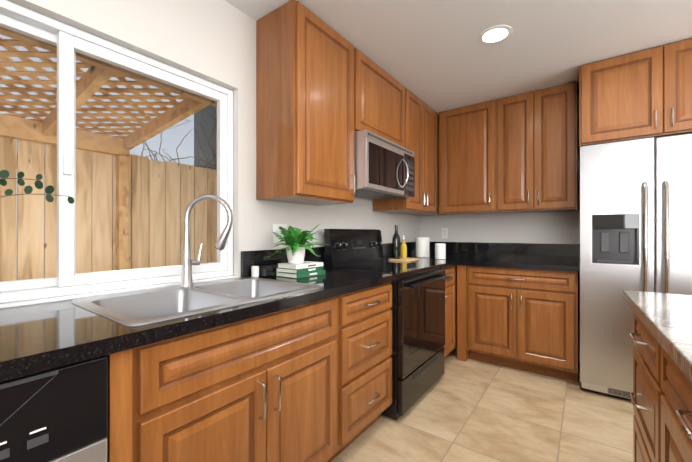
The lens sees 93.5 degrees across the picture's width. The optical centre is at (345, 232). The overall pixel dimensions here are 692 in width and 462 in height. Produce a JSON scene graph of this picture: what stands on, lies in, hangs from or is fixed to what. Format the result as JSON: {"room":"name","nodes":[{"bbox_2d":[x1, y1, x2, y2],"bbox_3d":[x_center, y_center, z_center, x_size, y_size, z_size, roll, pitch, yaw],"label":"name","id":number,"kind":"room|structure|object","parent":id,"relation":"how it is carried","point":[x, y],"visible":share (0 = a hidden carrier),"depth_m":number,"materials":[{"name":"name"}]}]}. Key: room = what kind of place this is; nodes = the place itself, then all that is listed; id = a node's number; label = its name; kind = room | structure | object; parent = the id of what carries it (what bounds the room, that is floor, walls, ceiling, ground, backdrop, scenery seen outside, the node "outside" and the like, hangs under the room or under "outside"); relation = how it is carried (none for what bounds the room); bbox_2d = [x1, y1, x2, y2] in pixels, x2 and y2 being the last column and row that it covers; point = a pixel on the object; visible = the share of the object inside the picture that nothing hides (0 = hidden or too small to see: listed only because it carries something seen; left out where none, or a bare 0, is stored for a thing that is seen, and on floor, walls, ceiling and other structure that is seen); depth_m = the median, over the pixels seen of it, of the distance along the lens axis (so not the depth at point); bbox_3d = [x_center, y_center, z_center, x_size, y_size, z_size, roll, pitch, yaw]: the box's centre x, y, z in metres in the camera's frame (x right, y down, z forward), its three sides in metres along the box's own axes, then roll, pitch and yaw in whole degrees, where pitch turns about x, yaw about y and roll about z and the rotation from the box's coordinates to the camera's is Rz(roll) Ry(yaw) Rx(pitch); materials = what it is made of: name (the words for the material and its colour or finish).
{"room":"kitchen","nodes":[
{"label":"kitchen","id":0,"kind":"room"},
{"bbox_2d":[0,0,419,308],"bbox_3d":[-0.965,-0.046,1.492,0.150,2.440,6.048,0,0,36],"label":"wall","id":1,"kind":"structure","parent":0,"point":[213,41],"depth_m":1.82,"materials":[{"name":"white paint"}]},
{"bbox_2d":[0,0,237,307],"bbox_3d":[-1.203,-0.279,1.154,0.137,1.070,1.816,0,0,36],"label":"window","id":2,"kind":"structure","parent":1,"relation":"in","point":[69,41],"depth_m":1.33,"materials":[{"name":"white plastic"}]},
{"bbox_2d":[273,224,286,242],"bbox_3d":[-0.423,0.007,2.092,0.011,0.120,0.120,0,0,36],"label":"switch plate","id":3,"kind":"object","parent":1,"relation":"attached to","point":[276,230],"visible":0.52,"depth_m":2.07,"materials":[{"name":"white plastic"}]},
{"bbox_2d":[241,247,323,276],"bbox_3d":[-0.169,0.182,2.424,0.021,0.150,1.428,0,0,36],"label":"backsplash","id":4,"kind":"structure","parent":1,"relation":"attached to","point":[249,259],"depth_m":1.99,"materials":[{"name":"black stone"}]},
{"bbox_2d":[256,0,444,215],"bbox_3d":[0.326,-0.729,2.800,0.370,1.065,2.403,0,0,36],"label":"upper cabinet","id":5,"kind":"object","parent":1,"relation":"attached to","point":[324,91],"visible":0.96,"depth_m":1.94,"materials":[{"name":"brown wood"}]},
{"bbox_2d":[354,129,414,199],"bbox_3d":[0.212,-0.486,2.555,0.472,0.389,0.756,0,0,36],"label":"microwave","id":6,"kind":"object","parent":5,"relation":"attached to","point":[384,168],"visible":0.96,"depth_m":2.34,"materials":[{"name":"silver metal"}]},
{"bbox_2d":[382,242,415,257],"bbox_3d":[0.568,0.183,3.427,0.021,0.150,1.061,0,0,36],"label":"backsplash","id":7,"kind":"structure","parent":1,"relation":"attached to","point":[411,246],"depth_m":3.26,"materials":[{"name":"black stone"}]},
{"bbox_2d":[225,0,691,114],"bbox_3d":[0.828,-1.306,0.175,4.600,0.080,6.348,0,0,36],"label":"ceiling","id":8,"kind":"structure","parent":0,"point":[437,56],"depth_m":2.10,"materials":[{"name":"white paint"}]},
{"bbox_2d":[478,25,512,44],"bbox_3d":[0.956,-1.262,2.087,0.200,0.006,0.200,0,0,36],"label":"recessed light","id":9,"kind":"object","parent":8,"relation":"in","point":[494,34],"visible":1,"depth_m":2.08,"materials":[{"name":"white paint"}]},
{"bbox_2d":[331,348,634,461],"bbox_3d":[0.828,1.204,0.174,4.600,0.060,6.348,0,0,36],"label":"floor","id":10,"kind":"structure","parent":0,"point":[470,410],"depth_m":1.99,"materials":[{"name":"tile"}]},
{"bbox_2d":[0,355,107,461],"bbox_3d":[-1.010,0.738,0.748,0.618,0.872,0.592,0,0,36],"label":"dishwasher","id":11,"kind":"object","parent":10,"relation":"on","point":[59,414],"visible":0.83,"depth_m":0.73,"materials":[{"name":"black"}]},
{"bbox_2d":[106,282,391,461],"bbox_3d":[-0.384,0.737,1.589,0.660,0.875,1.495,0,0,36],"label":"base cabinet","id":12,"kind":"object","parent":10,"relation":"on","point":[310,382],"visible":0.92,"depth_m":1.19,"materials":[{"name":"brown wood"}]},
{"bbox_2d":[0,268,396,381],"bbox_3d":[-0.893,0.277,0.910,0.649,0.040,3.194,0,0,36],"label":"countertop","id":13,"kind":"structure","parent":12,"relation":"on","point":[35,338],"depth_m":0.91,"materials":[{"name":"black stone"}]},
{"bbox_2d":[0,170,73,203],"bbox_3d":[-1.033,0.033,0.934,0.110,0.447,0.397,0,0,36],"label":"branch","id":14,"kind":"object","parent":13,"relation":"on","point":[38,183],"visible":1,"depth_m":1.02,"materials":[{"name":"green plant"}]},
{"bbox_2d":[71,194,321,325],"bbox_3d":[-0.565,0.136,1.367,0.561,0.630,0.808,0,0,36],"label":"sink","id":15,"kind":"object","parent":13,"relation":"in","point":[187,297],"visible":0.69,"depth_m":1.40,"materials":[{"name":"silver metal"}]},
{"bbox_2d":[251,266,258,276],"bbox_3d":[-0.522,0.226,1.872,0.044,0.062,0.044,0,0,36],"label":"cup","id":16,"kind":"object","parent":13,"relation":"on","point":[254,271],"visible":0.9,"depth_m":1.85,"materials":[{"name":"white ceramic"}]},
{"bbox_2d":[259,265,277,276],"bbox_3d":[-0.448,0.227,1.928,0.082,0.059,0.127,0,0,36],"label":"box","id":17,"kind":"object","parent":13,"relation":"on","point":[267,270],"visible":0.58,"depth_m":1.88,"materials":[{"name":"black"}]},
{"bbox_2d":[276,261,324,278],"bbox_3d":[-0.272,0.220,1.945,0.177,0.073,0.254,0,0,36],"label":"books","id":18,"kind":"object","parent":13,"relation":"on","point":[304,269],"visible":1,"depth_m":1.87,"materials":[{"name":"green paper"}]},
{"bbox_2d":[268,225,328,263],"bbox_3d":[-0.285,0.066,1.983,0.323,0.232,0.417,0,0,36],"label":"fern plant","id":19,"kind":"object","parent":18,"relation":"on","point":[296,241],"visible":1,"depth_m":1.89,"materials":[{"name":"green plant"}]},
{"bbox_2d":[324,229,449,419],"bbox_3d":[0.331,0.575,2.467,0.712,1.200,0.759,0,0,36],"label":"range","id":20,"kind":"object","parent":10,"relation":"on","point":[418,318],"visible":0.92,"depth_m":2.28,"materials":[{"name":"black metal"}]},
{"bbox_2d":[440,266,457,359],"bbox_3d":[0.619,0.737,2.983,0.625,0.876,0.407,0,0,36],"label":"base cabinet","id":21,"kind":"object","parent":10,"relation":"on","point":[451,284],"depth_m":2.89,"materials":[{"name":"brown wood"}]},
{"bbox_2d":[458,266,579,382],"bbox_3d":[1.575,0.737,2.984,0.904,0.876,0.625,0,0,36],"label":"base cabinet","id":22,"kind":"object","parent":10,"relation":"on","point":[513,305],"depth_m":2.70,"materials":[{"name":"brown wood"}]},
{"bbox_2d":[384,254,473,269],"bbox_3d":[0.828,0.278,3.250,0.649,0.040,1.084,0,0,36],"label":"countertop","id":23,"kind":"structure","parent":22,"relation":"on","point":[451,259],"depth_m":3.09,"materials":[{"name":"black stone"}]},
{"bbox_2d":[388,257,418,261],"bbox_3d":[0.533,0.249,2.980,0.204,0.016,0.284,0,0,33],"label":"cutting board","id":24,"kind":"object","parent":23,"relation":"on","point":[407,259],"visible":0.79,"depth_m":2.88,"materials":[{"name":"beige wood"}]},
{"bbox_2d":[392,225,399,258],"bbox_3d":[0.457,0.087,2.962,0.075,0.307,0.075,0,0,36],"label":"wine bottle","id":25,"kind":"object","parent":24,"relation":"on","point":[396,246],"visible":1,"depth_m":2.93,"materials":[{"name":"black glass"}]},
{"bbox_2d":[401,235,406,258],"bbox_3d":[0.535,0.133,3.016,0.058,0.215,0.058,0,0,36],"label":"oil bottle","id":26,"kind":"object","parent":24,"relation":"on","point":[403,250],"visible":1,"depth_m":2.99,"materials":[{"name":"yellow"}]},
{"bbox_2d":[415,237,429,257],"bbox_3d":[0.788,0.155,3.352,0.144,0.205,0.144,0,0,36],"label":"canister","id":27,"kind":"object","parent":23,"relation":"on","point":[422,247],"visible":1,"depth_m":3.29,"materials":[{"name":"white ceramic"}]},
{"bbox_2d":[435,243,445,258],"bbox_3d":[0.910,0.182,3.138,0.104,0.150,0.104,0,0,36],"label":"canister","id":28,"kind":"object","parent":23,"relation":"on","point":[440,250],"visible":1,"depth_m":3.10,"materials":[{"name":"white ceramic"}]},
{"bbox_2d":[458,258,579,273],"bbox_3d":[1.578,0.277,2.969,0.892,0.040,0.649,0,0,36],"label":"countertop","id":29,"kind":"structure","parent":22,"relation":"on","point":[510,263],"depth_m":2.78,"materials":[{"name":"black stone"}]},
{"bbox_2d":[580,133,691,399],"bbox_3d":[2.269,0.267,2.375,0.908,1.785,0.780,0,0,36],"label":"refrigerator","id":30,"kind":"object","parent":10,"relation":"on","point":[635,215],"visible":0.79,"depth_m":2.23,"materials":[{"name":"grey metal"}]},
{"bbox_2d":[626,302,691,461],"bbox_3d":[0.689,0.736,-0.261,1.153,0.874,3.385,0,0,36],"label":"kitchen island","id":31,"kind":"object","parent":10,"relation":"on","point":[660,395],"depth_m":1.03,"materials":[{"name":"brown wood"}]},
{"bbox_2d":[623,290,691,417],"bbox_3d":[0.726,0.277,-0.259,1.206,0.040,3.432,0,0,36],"label":"island countertop","id":32,"kind":"structure","parent":31,"relation":"on","point":[666,319],"depth_m":0.93,"materials":[{"name":"beige stone"}]},
{"bbox_2d":[420,94,579,360],"bbox_3d":[2.664,-0.045,2.671,4.600,2.440,0.150,0,0,36],"label":"wall","id":33,"kind":"structure","parent":0,"point":[560,227],"depth_m":3.30,"materials":[{"name":"white paint"}]},
{"bbox_2d":[442,228,447,238],"bbox_3d":[1.123,0.012,3.704,0.070,0.116,0.010,0,0,36],"label":"electrical outlet plate","id":34,"kind":"object","parent":33,"relation":"attached to","point":[445,233],"visible":1,"depth_m":3.70,"materials":[{"name":"white plastic"}]},
{"bbox_2d":[439,99,498,214],"bbox_3d":[1.289,-0.728,3.375,0.560,1.064,0.335,0,0,36],"label":"upper cabinet","id":35,"kind":"object","parent":33,"relation":"attached to","point":[468,135],"depth_m":3.22,"materials":[{"name":"brown wood"}]},
{"bbox_2d":[430,242,579,261],"bbox_3d":[1.503,0.183,3.414,1.542,0.150,0.021,0,0,36],"label":"backsplash","id":36,"kind":"structure","parent":33,"relation":"attached to","point":[479,249],"depth_m":3.27,"materials":[{"name":"black stone"}]},
{"bbox_2d":[499,82,577,212],"bbox_3d":[1.766,-0.728,3.024,0.625,1.064,0.335,0,0,36],"label":"upper cabinet","id":37,"kind":"object","parent":33,"relation":"attached to","point":[515,154],"depth_m":2.87,"materials":[{"name":"brown wood"}]},
{"bbox_2d":[575,38,691,146],"bbox_3d":[2.314,-0.958,2.435,0.916,0.605,0.635,0,0,36],"label":"upper cabinet","id":38,"kind":"object","parent":33,"relation":"attached to","point":[647,93],"depth_m":2.26,"materials":[{"name":"brown wood"}]},
{"label":"outside","id":39,"kind":"structure","parent":0,"visible":0},
{"bbox_3d":[-3.779,1.301,5.269,8.840,0.150,20.000,0,0,36],"label":"ground","id":40,"kind":"structure","parent":39,"visible":0},
{"bbox_2d":[0,137,216,281],"bbox_3d":[-1.662,0.277,3.100,0.060,1.897,13.013,0,0,36],"label":"fence","id":41,"kind":"object","parent":40,"relation":"on","point":[36,262],"depth_m":2.63,"materials":[{"name":"brown wood"}]},
{"bbox_2d":[0,27,216,269],"bbox_3d":[-2.811,0.160,0.284,1.387,2.129,5.142,0,0,36],"label":"pergola","id":42,"kind":"object","parent":40,"relation":"on","point":[123,154],"depth_m":2.12,"materials":[{"name":"brown wood"}]},
{"bbox_2d":[131,111,216,169],"bbox_3d":[-0.937,-0.037,4.244,1.143,2.525,3.280,0,0,40],"label":"vines","id":43,"kind":"object","parent":40,"relation":"on","point":[178,158],"depth_m":3.22,"materials":[{"name":"brown plant"}]},
{"bbox_2d":[194,105,216,169],"bbox_3d":[-1.400,-1.796,11.155,0.300,6.050,7.700,0,0,36],"label":"building","id":44,"kind":"structure","parent":40,"relation":"on","point":[210,125],"depth_m":8.10,"materials":[{"name":"grey"}]}
]}

